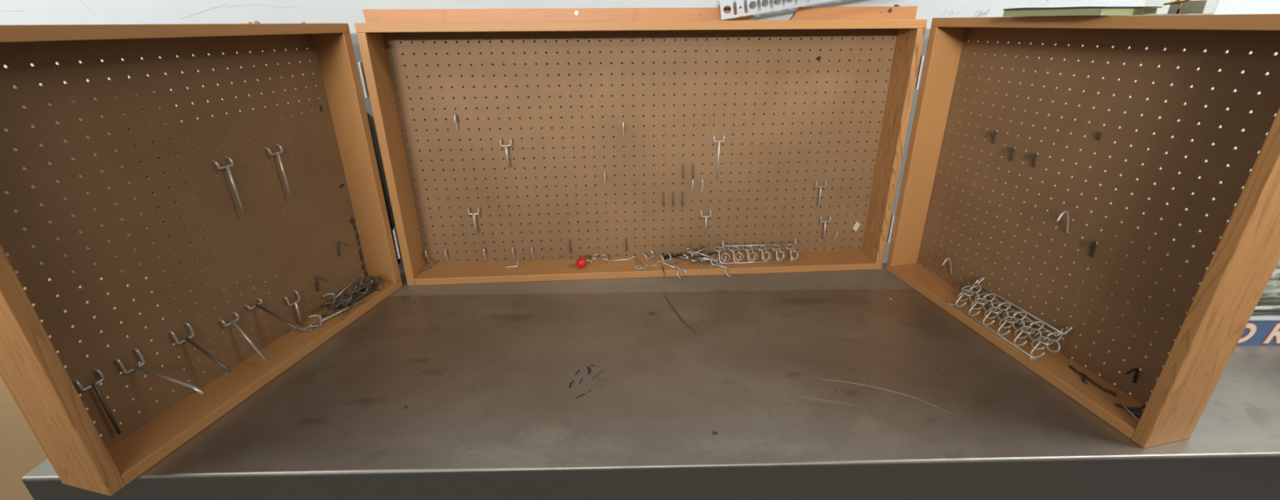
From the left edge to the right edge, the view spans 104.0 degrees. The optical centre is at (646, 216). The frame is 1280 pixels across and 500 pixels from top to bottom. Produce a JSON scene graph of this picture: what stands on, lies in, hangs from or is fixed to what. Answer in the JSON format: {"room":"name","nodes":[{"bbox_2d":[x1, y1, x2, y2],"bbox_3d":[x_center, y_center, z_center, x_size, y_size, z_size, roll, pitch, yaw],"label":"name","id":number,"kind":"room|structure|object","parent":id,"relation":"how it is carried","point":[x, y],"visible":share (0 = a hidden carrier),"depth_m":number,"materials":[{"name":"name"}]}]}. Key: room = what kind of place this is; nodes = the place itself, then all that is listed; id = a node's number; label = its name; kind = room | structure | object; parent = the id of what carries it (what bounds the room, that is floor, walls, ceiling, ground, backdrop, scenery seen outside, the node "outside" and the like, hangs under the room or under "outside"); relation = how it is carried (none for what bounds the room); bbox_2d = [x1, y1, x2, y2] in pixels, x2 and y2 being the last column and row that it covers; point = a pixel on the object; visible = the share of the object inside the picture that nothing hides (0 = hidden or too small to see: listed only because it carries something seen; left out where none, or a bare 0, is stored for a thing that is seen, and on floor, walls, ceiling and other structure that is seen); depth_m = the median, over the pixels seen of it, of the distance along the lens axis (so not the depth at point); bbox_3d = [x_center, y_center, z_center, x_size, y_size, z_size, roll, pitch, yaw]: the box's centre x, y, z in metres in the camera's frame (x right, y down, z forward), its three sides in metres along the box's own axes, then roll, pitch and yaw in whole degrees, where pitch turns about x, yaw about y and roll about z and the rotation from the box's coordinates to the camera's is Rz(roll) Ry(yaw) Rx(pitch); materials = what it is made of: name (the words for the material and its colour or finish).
{"room":"workshop","nodes":[
{"label":"workshop","id":0,"kind":"room"},
{"bbox_2d":[0,0,1279,301],"bbox_3d":[0.000,-0.391,1.261,8.636,2.794,0.059,-2,21,-3],"label":"wall","id":1,"kind":"structure","parent":0,"point":[12,12],"depth_m":1.16,"materials":[{"name":"white paint"}]},
{"bbox_3d":[0.169,1.875,-0.642,8.636,0.051,5.258,-2,21,-3],"label":"floor","id":2,"kind":"structure","parent":0,"visible":0},
{"bbox_2d":[0,269,214,499],"bbox_3d":[-1.798,0.574,1.404,1.260,0.914,0.149,-2,21,-3],"label":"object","id":3,"kind":"structure","parent":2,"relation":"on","point":[20,451],"depth_m":1.36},
{"bbox_2d":[21,261,1279,499],"bbox_3d":[0.623,0.652,1.233,3.114,0.864,0.666,-1,21,-1],"label":"workbench","id":4,"kind":"object","parent":2,"relation":"on","point":[837,384],"visible":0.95,"depth_m":0.86,"materials":[{"name":"silver metal"}]},
{"bbox_2d":[0,0,1279,495],"bbox_3d":[-0.015,-0.095,0.936,1.729,0.751,0.713,-2,21,-3],"label":"tool cabinet","id":5,"kind":"object","parent":4,"relation":"on","point":[1246,255],"depth_m":0.99,"materials":[{"name":"brown wood"}]},
{"bbox_2d":[71,368,121,434],"bbox_3d":[-0.821,0.283,0.754,0.021,0.110,0.030,4,22,12],"label":"hook","id":6,"kind":"object","parent":5,"relation":"attached to","point":[99,371],"visible":0.97,"depth_m":0.75,"materials":[{"name":"metal"}]},
{"bbox_2d":[113,347,204,395],"bbox_3d":[-0.751,0.244,0.778,0.142,0.056,0.030,4,22,12],"label":"hook","id":7,"kind":"object","parent":5,"relation":"attached to","point":[139,353],"visible":1,"depth_m":0.78,"materials":[{"name":"metal"}]},
{"bbox_2d":[167,321,231,372],"bbox_3d":[-0.759,0.227,0.857,0.090,0.081,0.030,4,22,12],"label":"hook","id":8,"kind":"object","parent":5,"relation":"attached to","point":[188,339],"visible":1,"depth_m":0.86,"materials":[{"name":"metal"}]},
{"bbox_2d":[211,155,245,215],"bbox_3d":[-0.759,-0.054,0.915,0.022,0.108,0.030,4,22,12],"label":"hook","id":9,"kind":"object","parent":5,"relation":"attached to","point":[227,166],"visible":1,"depth_m":0.91,"materials":[{"name":"metal"}]},
{"bbox_2d":[217,311,266,360],"bbox_3d":[-0.753,0.228,0.940,0.066,0.093,0.030,4,22,12],"label":"hook","id":10,"kind":"object","parent":5,"relation":"attached to","point":[233,322],"visible":1,"depth_m":0.94,"materials":[{"name":"metal"}]},
{"bbox_2d":[244,297,299,330],"bbox_3d":[-0.725,0.193,0.975,0.101,0.053,0.030,4,22,12],"label":"hook","id":11,"kind":"object","parent":5,"relation":"attached to","point":[259,299],"visible":1,"depth_m":0.97,"materials":[{"name":"metal"}]},
{"bbox_2d":[263,143,293,198],"bbox_3d":[-0.736,-0.089,1.008,0.022,0.110,0.030,4,22,12],"label":"hook","id":12,"kind":"object","parent":5,"relation":"attached to","point":[277,144],"visible":1,"depth_m":1.00,"materials":[{"name":"metal"}]},
{"bbox_2d":[283,289,302,325],"bbox_3d":[-0.749,0.198,1.067,0.017,0.078,0.030,5,22,12],"label":"hook","id":13,"kind":"object","parent":5,"relation":"attached to","point":[295,303],"visible":1,"depth_m":1.06,"materials":[{"name":"metal"}]},
{"bbox_2d":[292,311,325,331],"bbox_3d":[-0.725,0.225,1.081,0.030,0.021,0.083,-2,21,-3],"label":"hook","id":14,"kind":"object","parent":5,"relation":"in","point":[305,328],"visible":0.75,"depth_m":1.06,"materials":[{"name":"metal"}]},
{"bbox_2d":[315,276,328,291],"bbox_3d":[-0.723,0.151,1.112,0.040,0.038,0.004,5,22,13],"label":"hook","id":15,"kind":"object","parent":5,"relation":"attached to","point":[317,277],"visible":1,"depth_m":1.11,"materials":[{"name":"grey metal"}]},
{"bbox_2d":[307,298,366,327],"bbox_3d":[-0.681,0.206,1.111,0.019,0.032,0.129,11,24,26],"label":"hook","id":16,"kind":"object","parent":5,"relation":"in","point":[321,320],"visible":1,"depth_m":1.08,"materials":[{"name":"metal"}]},
{"bbox_2d":[321,284,358,316],"bbox_3d":[-0.701,0.184,1.161,0.020,0.032,0.133,1,21,2],"label":"hook","id":17,"kind":"object","parent":5,"relation":"in","point":[347,295],"visible":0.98,"depth_m":1.11,"materials":[{"name":"grey metal"}]},
{"bbox_2d":[322,276,358,306],"bbox_3d":[-0.711,0.173,1.178,0.021,0.031,0.109,4,22,12],"label":"hook","id":18,"kind":"object","parent":5,"relation":"in","point":[335,296],"visible":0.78,"depth_m":1.16,"materials":[{"name":"metal"}]},
{"bbox_2d":[337,240,349,256],"bbox_3d":[-0.706,0.076,1.162,0.041,0.040,0.004,5,22,12],"label":"hook","id":19,"kind":"object","parent":5,"relation":"attached to","point":[338,242],"visible":1,"depth_m":1.16,"materials":[{"name":"grey metal"}]},
{"bbox_2d":[320,287,365,310],"bbox_3d":[-0.703,0.187,1.178,0.030,0.018,0.122,5,21,11],"label":"hook","id":20,"kind":"object","parent":5,"relation":"in","point":[326,305],"visible":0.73,"depth_m":1.14,"materials":[{"name":"grey metal"}]},
{"bbox_2d":[329,284,378,307],"bbox_3d":[-0.672,0.184,1.170,0.030,0.022,0.118,10,23,24],"label":"hook","id":21,"kind":"object","parent":5,"relation":"in","point":[344,305],"visible":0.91,"depth_m":1.14,"materials":[{"name":"grey metal"}]},
{"bbox_2d":[334,276,375,307],"bbox_3d":[-0.691,0.180,1.172,0.031,0.025,0.124,4,22,12],"label":"hook","id":22,"kind":"object","parent":5,"relation":"in","point":[363,277],"visible":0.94,"depth_m":1.20,"materials":[{"name":"grey metal"}]},
{"bbox_2d":[342,282,369,319],"bbox_3d":[-0.672,0.190,1.137,0.031,0.029,0.123,-1,21,-1],"label":"hook","id":23,"kind":"object","parent":5,"relation":"in","point":[356,284],"visible":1,"depth_m":1.17,"materials":[{"name":"grey metal"}]},
{"bbox_2d":[337,281,376,303],"bbox_3d":[-0.678,0.175,1.181,0.030,0.017,0.093,8,23,21],"label":"hook","id":24,"kind":"object","parent":5,"relation":"in","point":[372,283],"visible":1,"depth_m":1.16,"materials":[{"name":"grey metal"}]},
{"bbox_2d":[344,275,374,302],"bbox_3d":[-0.690,0.175,1.199,0.030,0.018,0.108,-1,21,-2],"label":"hook","id":25,"kind":"object","parent":5,"relation":"in","point":[366,284],"visible":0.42,"depth_m":1.23,"materials":[{"name":"metal"}]},
{"bbox_2d":[336,280,383,311],"bbox_3d":[-0.674,0.189,1.174,0.030,0.018,0.132,4,21,13],"label":"hook","id":26,"kind":"object","parent":5,"relation":"in","point":[382,282],"visible":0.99,"depth_m":1.20,"materials":[{"name":"grey metal"}]},
{"bbox_2d":[340,276,380,308],"bbox_3d":[-0.688,0.180,1.197,0.030,0.018,0.122,2,21,9],"label":"hook","id":27,"kind":"object","parent":5,"relation":"in","point":[369,277],"visible":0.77,"depth_m":1.24,"materials":[{"name":"grey metal"}]},
{"bbox_2d":[339,275,384,297],"bbox_3d":[-0.678,0.168,1.196,0.030,0.022,0.104,8,23,20],"label":"hook","id":28,"kind":"object","parent":5,"relation":"in","point":[371,276],"visible":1,"depth_m":1.21,"materials":[{"name":"grey metal"}]},
{"bbox_2d":[419,261,431,272],"bbox_3d":[-0.581,0.133,1.320,0.010,0.017,0.037,9,23,22],"label":"wire hook","id":29,"kind":"object","parent":5,"relation":"in","point":[430,266],"visible":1,"depth_m":1.32,"materials":[{"name":"silver metal"}]},
{"bbox_2d":[424,249,430,262],"bbox_3d":[-0.587,0.106,1.342,0.004,0.040,0.020,-2,21,-3],"label":"hook","id":30,"kind":"object","parent":5,"relation":"attached to","point":[425,251],"visible":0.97,"depth_m":1.34,"materials":[{"name":"metal"}]},
{"bbox_2d":[444,248,448,261],"bbox_3d":[-0.536,0.105,1.345,0.004,0.040,0.020,-2,21,-3],"label":"hook","id":31,"kind":"object","parent":5,"relation":"attached to","point":[445,250],"visible":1,"depth_m":1.34,"materials":[{"name":"metal"}]},
{"bbox_2d":[453,113,459,130],"bbox_3d":[-0.462,-0.229,1.219,0.004,0.042,0.021,-2,21,-3],"label":"hook","id":32,"kind":"object","parent":5,"relation":"attached to","point":[455,114],"visible":1,"depth_m":1.22,"materials":[{"name":"metal"}]},
{"bbox_2d":[467,205,479,234],"bbox_3d":[-0.448,0.009,1.312,0.030,0.073,0.022,-2,21,-3],"label":"hook","id":33,"kind":"object","parent":5,"relation":"attached to","point":[468,213],"visible":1,"depth_m":1.30,"materials":[{"name":"metal"}]},
{"bbox_2d":[483,248,487,260],"bbox_3d":[-0.435,0.102,1.350,0.004,0.040,0.020,-2,21,-3],"label":"hook","id":34,"kind":"object","parent":5,"relation":"attached to","point":[484,250],"visible":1,"depth_m":1.35,"materials":[{"name":"metal"}]},
{"bbox_2d":[499,137,512,168],"bbox_3d":[-0.348,-0.160,1.253,0.030,0.073,0.022,-2,21,-3],"label":"hook","id":35,"kind":"object","parent":5,"relation":"attached to","point":[500,139],"visible":1,"depth_m":1.24,"materials":[{"name":"metal"}]},
{"bbox_2d":[504,261,518,267],"bbox_3d":[-0.359,0.128,1.332,0.036,0.015,0.005,-5,22,-11],"label":"wire hook","id":36,"kind":"object","parent":5,"relation":"on","point":[517,265],"visible":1,"depth_m":1.33,"materials":[{"name":"metal"}]},
{"bbox_2d":[511,246,515,259],"bbox_3d":[-0.359,0.100,1.354,0.004,0.040,0.020,-2,21,-3],"label":"hook","id":37,"kind":"object","parent":5,"relation":"attached to","point":[513,248],"visible":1,"depth_m":1.35,"materials":[{"name":"metal"}]},
{"bbox_2d":[531,246,534,258],"bbox_3d":[-0.308,0.099,1.357,0.004,0.040,0.020,-2,21,-3],"label":"hook","id":38,"kind":"object","parent":5,"relation":"attached to","point":[532,252],"visible":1,"depth_m":1.35,"materials":[{"name":"metal"}]},
{"bbox_2d":[362,7,754,22],"bbox_3d":[-0.192,-0.466,1.176,0.907,0.041,0.021,-2,21,-3],"label":"board","id":39,"kind":"object","parent":5,"relation":"attached to","point":[695,14],"visible":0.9,"depth_m":1.16,"materials":[{"name":"orange wood"}]},
{"bbox_2d":[568,239,571,253],"bbox_3d":[-0.207,0.080,1.357,0.004,0.039,0.019,-2,21,-3],"label":"hook","id":40,"kind":"object","parent":5,"relation":"attached to","point":[570,249],"visible":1,"depth_m":1.35,"materials":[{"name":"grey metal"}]},
{"bbox_2d":[576,257,587,267],"bbox_3d":[-0.170,0.122,1.325,0.030,0.028,0.028,-2,21,-3],"label":"ball","id":41,"kind":"object","parent":5,"relation":"on","point":[581,262],"visible":1,"depth_m":1.31,"materials":[{"name":"red plastic"}]},
{"bbox_2d":[568,253,598,263],"bbox_3d":[-0.173,0.114,1.361,0.081,0.018,0.030,1,21,4],"label":"hook","id":42,"kind":"object","parent":5,"relation":"in","point":[593,258],"visible":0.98,"depth_m":1.36,"materials":[{"name":"metal"}]},
{"bbox_2d":[604,172,606,186],"bbox_3d":[-0.106,-0.097,1.295,0.004,0.040,0.020,-2,21,-3],"label":"hook","id":43,"kind":"object","parent":5,"relation":"attached to","point":[604,172],"visible":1,"depth_m":1.28,"materials":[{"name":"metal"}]},
{"bbox_2d":[601,253,634,263],"bbox_3d":[-0.076,0.112,1.365,0.090,0.020,0.030,-6,22,-14],"label":"hook","id":44,"kind":"object","parent":5,"relation":"in","point":[606,259],"visible":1,"depth_m":1.36,"materials":[{"name":"metal"}]},
{"bbox_2d":[622,121,624,137],"bbox_3d":[-0.057,-0.217,1.251,0.004,0.042,0.021,-2,21,-3],"label":"hook","id":45,"kind":"object","parent":5,"relation":"attached to","point":[623,122],"visible":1,"depth_m":1.24,"materials":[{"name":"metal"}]},
{"bbox_2d":[625,236,626,251],"bbox_3d":[-0.055,0.076,1.366,0.004,0.039,0.019,-2,21,-3],"label":"hook","id":46,"kind":"object","parent":5,"relation":"attached to","point":[625,237],"visible":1,"depth_m":1.36,"materials":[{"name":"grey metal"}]},
{"bbox_2d":[635,257,647,269],"bbox_3d":[-0.018,0.122,1.332,0.030,0.018,0.074,-5,22,-11],"label":"hook","id":47,"kind":"object","parent":5,"relation":"in","point":[646,264],"visible":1,"depth_m":1.31,"materials":[{"name":"metal"}]},
{"bbox_2d":[642,248,675,268],"bbox_3d":[0.040,0.113,1.351,0.106,0.022,0.030,14,25,32],"label":"hook","id":48,"kind":"object","parent":5,"relation":"in","point":[653,255],"visible":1,"depth_m":1.36,"materials":[{"name":"metal"}]},
{"bbox_2d":[662,191,664,206],"bbox_3d":[0.046,-0.045,1.325,0.004,0.039,0.019,-2,21,-3],"label":"hook","id":49,"kind":"object","parent":5,"relation":"attached to","point":[663,192],"visible":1,"depth_m":1.32,"materials":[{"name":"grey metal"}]},
{"bbox_2d":[659,252,675,265],"bbox_3d":[0.063,0.117,1.349,0.030,0.018,0.053,-14,25,-31],"label":"hook","id":50,"kind":"object","parent":5,"relation":"in","point":[668,253],"visible":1,"depth_m":1.36,"materials":[{"name":"metal"}]},
{"bbox_2d":[671,191,674,206],"bbox_3d":[0.071,-0.046,1.327,0.004,0.039,0.019,-2,21,-3],"label":"hook","id":51,"kind":"object","parent":5,"relation":"attached to","point":[673,202],"visible":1,"depth_m":1.32,"materials":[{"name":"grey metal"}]},
{"bbox_2d":[671,262,688,278],"bbox_3d":[0.083,0.142,1.323,0.030,0.018,0.058,-14,25,-31],"label":"hook","id":52,"kind":"object","parent":5,"relation":"attached to","point":[677,267],"visible":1,"depth_m":1.31,"materials":[{"name":"metal"}]},
{"bbox_2d":[681,191,684,206],"bbox_3d":[0.097,-0.047,1.328,0.004,0.039,0.019,-2,21,-3],"label":"hook","id":53,"kind":"object","parent":5,"relation":"attached to","point":[682,202],"visible":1,"depth_m":1.33,"materials":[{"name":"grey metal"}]},
{"bbox_2d":[682,163,684,178],"bbox_3d":[0.096,-0.118,1.300,0.004,0.039,0.019,-2,21,-3],"label":"hook","id":54,"kind":"object","parent":5,"relation":"attached to","point":[682,163],"visible":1,"depth_m":1.30,"materials":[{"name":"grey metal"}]},
{"bbox_2d":[674,254,703,264],"bbox_3d":[0.112,0.116,1.336,0.078,0.016,0.030,-6,22,-15],"label":"hook","id":55,"kind":"object","parent":5,"relation":"in","point":[694,255],"visible":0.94,"depth_m":1.33,"materials":[{"name":"grey metal"}]},
{"bbox_2d":[674,254,708,263],"bbox_3d":[0.121,0.112,1.362,0.092,0.018,0.030,8,23,22],"label":"hook","id":56,"kind":"object","parent":5,"relation":"in","point":[674,255],"visible":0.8,"depth_m":1.36,"materials":[{"name":"metal"}]},
{"bbox_2d":[691,178,693,192],"bbox_3d":[0.122,-0.080,1.316,0.004,0.041,0.021,-2,21,-3],"label":"hook","id":57,"kind":"object","parent":5,"relation":"attached to","point":[692,180],"visible":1,"depth_m":1.31,"materials":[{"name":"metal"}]},
{"bbox_2d":[692,163,693,178],"bbox_3d":[0.121,-0.118,1.302,0.004,0.039,0.019,-2,21,-3],"label":"hook","id":58,"kind":"object","parent":5,"relation":"attached to","point":[692,163],"visible":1,"depth_m":1.30,"materials":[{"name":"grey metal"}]},
{"bbox_2d":[682,251,709,260],"bbox_3d":[0.135,0.110,1.342,0.074,0.019,0.030,14,26,33],"label":"hook","id":59,"kind":"object","parent":5,"relation":"in","point":[685,255],"visible":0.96,"depth_m":1.34,"materials":[{"name":"metal"}]},
{"bbox_2d":[686,245,708,256],"bbox_3d":[0.141,0.090,1.357,0.069,0.020,0.030,-19,28,-39],"label":"hook","id":60,"kind":"object","parent":59,"relation":"on","point":[693,253],"visible":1,"depth_m":1.35,"materials":[{"name":"metal"}]},
{"bbox_2d":[697,245,704,257],"bbox_3d":[0.145,0.104,1.357,0.016,0.033,0.065,5,22,14],"label":"hook","id":61,"kind":"object","parent":5,"relation":"in","point":[703,246],"visible":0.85,"depth_m":1.36,"materials":[{"name":"grey metal"}]},
{"bbox_2d":[700,178,703,192],"bbox_3d":[0.147,-0.080,1.317,0.004,0.041,0.021,-2,21,-3],"label":"hook","id":62,"kind":"object","parent":5,"relation":"attached to","point":[702,180],"visible":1,"depth_m":1.31,"materials":[{"name":"metal"}]},
{"bbox_2d":[689,249,715,266],"bbox_3d":[0.153,0.108,1.342,0.074,0.032,0.030,7,22,18],"label":"hook","id":63,"kind":"object","parent":5,"relation":"in","point":[712,256],"visible":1,"depth_m":1.34,"materials":[{"name":"metal"}]},
{"bbox_2d":[689,253,716,262],"bbox_3d":[0.155,0.109,1.368,0.078,0.018,0.030,-7,22,-16],"label":"hook","id":64,"kind":"object","parent":5,"relation":"in","point":[708,253],"visible":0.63,"depth_m":1.37,"materials":[{"name":"grey metal"}]},
{"bbox_2d":[691,251,715,261],"bbox_3d":[0.153,0.114,1.354,0.074,0.018,0.030,-17,27,-37],"label":"hook","id":65,"kind":"object","parent":5,"relation":"in","point":[706,252],"visible":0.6,"depth_m":1.36,"materials":[{"name":"metal"}]},
{"bbox_2d":[700,208,711,235],"bbox_3d":[0.160,0.013,1.354,0.030,0.069,0.022,-2,21,-3],"label":"hook","id":66,"kind":"object","parent":5,"relation":"attached to","point":[701,215],"visible":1,"depth_m":1.34,"materials":[{"name":"metal"}]},
{"bbox_2d":[712,133,724,180],"bbox_3d":[0.185,-0.153,1.291,0.030,0.120,0.022,-2,21,-3],"label":"hook","id":67,"kind":"object","parent":5,"relation":"attached to","point":[723,135],"visible":1,"depth_m":1.27,"materials":[{"name":"metal"}]},
{"bbox_2d":[706,261,735,276],"bbox_3d":[0.196,0.137,1.332,0.079,0.018,0.030,15,26,34],"label":"hook","id":68,"kind":"object","parent":5,"relation":"attached to","point":[728,267],"visible":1,"depth_m":1.32,"materials":[{"name":"metal"}]},
{"bbox_2d":[713,244,798,264],"bbox_3d":[0.297,0.101,1.358,0.227,0.036,0.042,-2,21,-3],"label":"rack","id":69,"kind":"object","parent":5,"relation":"in","point":[785,245],"visible":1,"depth_m":1.35,"materials":[{"name":"metal"}]},
{"bbox_2d":[718,237,799,261],"bbox_3d":[0.307,0.090,1.369,0.222,0.048,0.040,-2,21,-3],"label":"rack","id":70,"kind":"object","parent":5,"relation":"in","point":[723,245],"visible":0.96,"depth_m":1.37,"materials":[{"name":"metal"}]},
{"bbox_2d":[813,178,826,205],"bbox_3d":[0.464,-0.065,1.344,0.030,0.072,0.022,-2,21,-3],"label":"hook","id":71,"kind":"object","parent":5,"relation":"attached to","point":[815,180],"visible":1,"depth_m":1.33,"materials":[{"name":"metal"}]},
{"bbox_2d":[818,213,831,239],"bbox_3d":[0.490,0.028,1.382,0.030,0.069,0.022,-2,21,-3],"label":"hook","id":72,"kind":"object","parent":5,"relation":"attached to","point":[820,215],"visible":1,"depth_m":1.37,"materials":[{"name":"metal"}]},
{"bbox_2d":[833,230,837,240],"bbox_3d":[0.528,0.054,1.396,0.004,0.034,0.018,-2,21,-3],"label":"hook","id":73,"kind":"object","parent":5,"relation":"attached to","point":[836,231],"visible":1,"depth_m":1.39,"materials":[{"name":"metal"}]},
{"bbox_2d":[788,4,917,20],"bbox_3d":[0.495,-0.488,1.213,0.319,0.046,0.021,-2,21,-3],"label":"board","id":74,"kind":"object","parent":5,"relation":"attached to","point":[895,12],"visible":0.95,"depth_m":1.20,"materials":[{"name":"orange wood"}]},
{"bbox_2d":[941,257,952,273],"bbox_3d":[0.735,0.120,1.215,0.040,0.046,0.004,-5,22,-12],"label":"hook","id":75,"kind":"object","parent":5,"relation":"attached to","point":[946,259],"visible":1,"depth_m":1.21,"materials":[{"name":"metal"}]},
{"bbox_2d":[991,130,995,143],"bbox_3d":[0.750,-0.171,1.078,0.015,0.027,0.004,-5,22,-11],"label":"hook","id":76,"kind":"object","parent":5,"relation":"attached to","point":[993,134],"visible":1,"depth_m":1.08,"materials":[{"name":"metal"}]},
{"bbox_2d":[947,288,1053,360],"bbox_3d":[0.732,0.221,1.046,0.058,0.034,0.218,-5,22,-11],"label":"rack","id":77,"kind":"object","parent":5,"relation":"in","point":[1031,357],"visible":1,"depth_m":1.03,"materials":[{"name":"metal"}]},
{"bbox_2d":[957,279,1064,349],"bbox_3d":[0.764,0.202,1.069,0.046,0.047,0.218,-5,22,-11],"label":"rack","id":78,"kind":"object","parent":5,"relation":"in","point":[1013,310],"visible":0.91,"depth_m":1.06,"materials":[{"name":"metal"}]},
{"bbox_2d":[1008,146,1013,160],"bbox_3d":[0.761,-0.130,1.041,0.016,0.029,0.004,-5,22,-11],"label":"hook","id":79,"kind":"object","parent":5,"relation":"attached to","point":[1011,149],"visible":1,"depth_m":1.04,"materials":[{"name":"metal"}]},
{"bbox_2d":[968,276,1073,352],"bbox_3d":[0.771,0.199,1.041,0.038,0.051,0.218,-5,22,-11],"label":"rack","id":80,"kind":"object","parent":5,"relation":"on","point":[980,286],"visible":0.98,"depth_m":1.03,"materials":[{"name":"metal"}]},
{"bbox_2d":[1031,152,1036,167],"bbox_3d":[0.771,-0.112,0.995,0.016,0.029,0.004,-5,22,-11],"label":"hook","id":81,"kind":"object","parent":5,"relation":"attached to","point":[1034,155],"visible":1,"depth_m":0.99,"materials":[{"name":"metal"}]},
{"bbox_2d":[1056,210,1070,233],"bbox_3d":[0.781,0.011,0.933,0.042,0.048,0.004,-5,22,-11],"label":"hook","id":82,"kind":"object","parent":5,"relation":"attached to","point":[1064,211],"visible":1,"depth_m":0.93,"materials":[{"name":"metal"}]},
{"bbox_2d":[1002,6,1142,17],"bbox_3d":[0.738,-0.352,0.860,0.112,0.015,0.182,-5,22,-11],"label":"book","id":83,"kind":"object","parent":5,"relation":"on","point":[1077,11],"visible":0.91,"depth_m":0.81,"materials":[{"name":"green"}]},
{"bbox_2d":[1088,240,1096,257],"bbox_3d":[0.804,0.059,0.901,0.017,0.033,0.004,-5,22,-11],"label":"hook","id":84,"kind":"object","parent":5,"relation":"attached to","point":[1092,245],"visible":1,"depth_m":0.90,"materials":[{"name":"metal"}]},
{"bbox_2d":[1068,364,1116,395],"bbox_3d":[0.793,0.294,0.898,0.023,0.006,0.083,-5,22,-11],"label":"wire hook","id":85,"kind":"object","parent":5,"relation":"on","point":[1083,375],"visible":1,"depth_m":0.90,"materials":[{"name":"metal"}]},
{"bbox_2d":[1097,131,1101,140],"bbox_3d":[0.795,-0.141,0.877,0.011,0.015,0.004,-5,22,-11],"label":"hook","id":86,"kind":"object","parent":5,"relation":"attached to","point":[1099,134],"visible":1,"depth_m":0.88,"materials":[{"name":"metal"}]},
{"bbox_2d":[1115,402,1146,421],"bbox_3d":[0.803,0.315,0.823,0.026,0.022,0.043,-5,22,-11],"label":"hook","id":87,"kind":"object","parent":5,"relation":"attached to","point":[1129,409],"visible":0.88,"depth_m":0.82,"materials":[{"name":"metal"}]},
{"bbox_2d":[1124,367,1138,382],"bbox_3d":[0.824,0.270,0.848,0.034,0.032,0.004,-5,22,-11],"label":"hook","id":88,"kind":"object","parent":5,"relation":"attached to","point":[1135,369],"visible":1,"depth_m":0.84,"materials":[{"name":"metal"}]},
{"bbox_2d":[1140,0,1220,15],"bbox_3d":[0.792,-0.329,0.736,0.051,0.061,0.061,-5,22,-11],"label":"case","id":89,"kind":"object","parent":5,"relation":"on","point":[1151,7],"visible":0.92,"depth_m":0.72,"materials":[{"name":"white"}]},
{"bbox_2d":[400,37,893,260],"bbox_3d":[0.010,-0.165,1.304,1.201,0.615,0.016,-2,21,-3],"label":"board","id":90,"kind":"object","parent":4,"relation":"on","point":[632,40],"visible":0.04,"depth_m":1.26,"materials":[{"name":"brown wood"}]},
{"bbox_2d":[1079,266,1279,344],"bbox_3d":[1.345,0.192,1.121,0.562,0.065,0.232,0,21,1],"label":"carton","id":91,"kind":"object","parent":4,"relation":"on","point":[1260,329],"visible":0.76,"depth_m":1.01,"materials":[{"name":"blue"}]},
{"bbox_2d":[1102,226,1279,315],"bbox_3d":[1.339,0.111,1.082,0.533,0.114,0.218,0,21,1],"label":"magazine stack","id":92,"kind":"object","parent":91,"relation":"on","point":[1268,303],"visible":0.06,"depth_m":1.00,"materials":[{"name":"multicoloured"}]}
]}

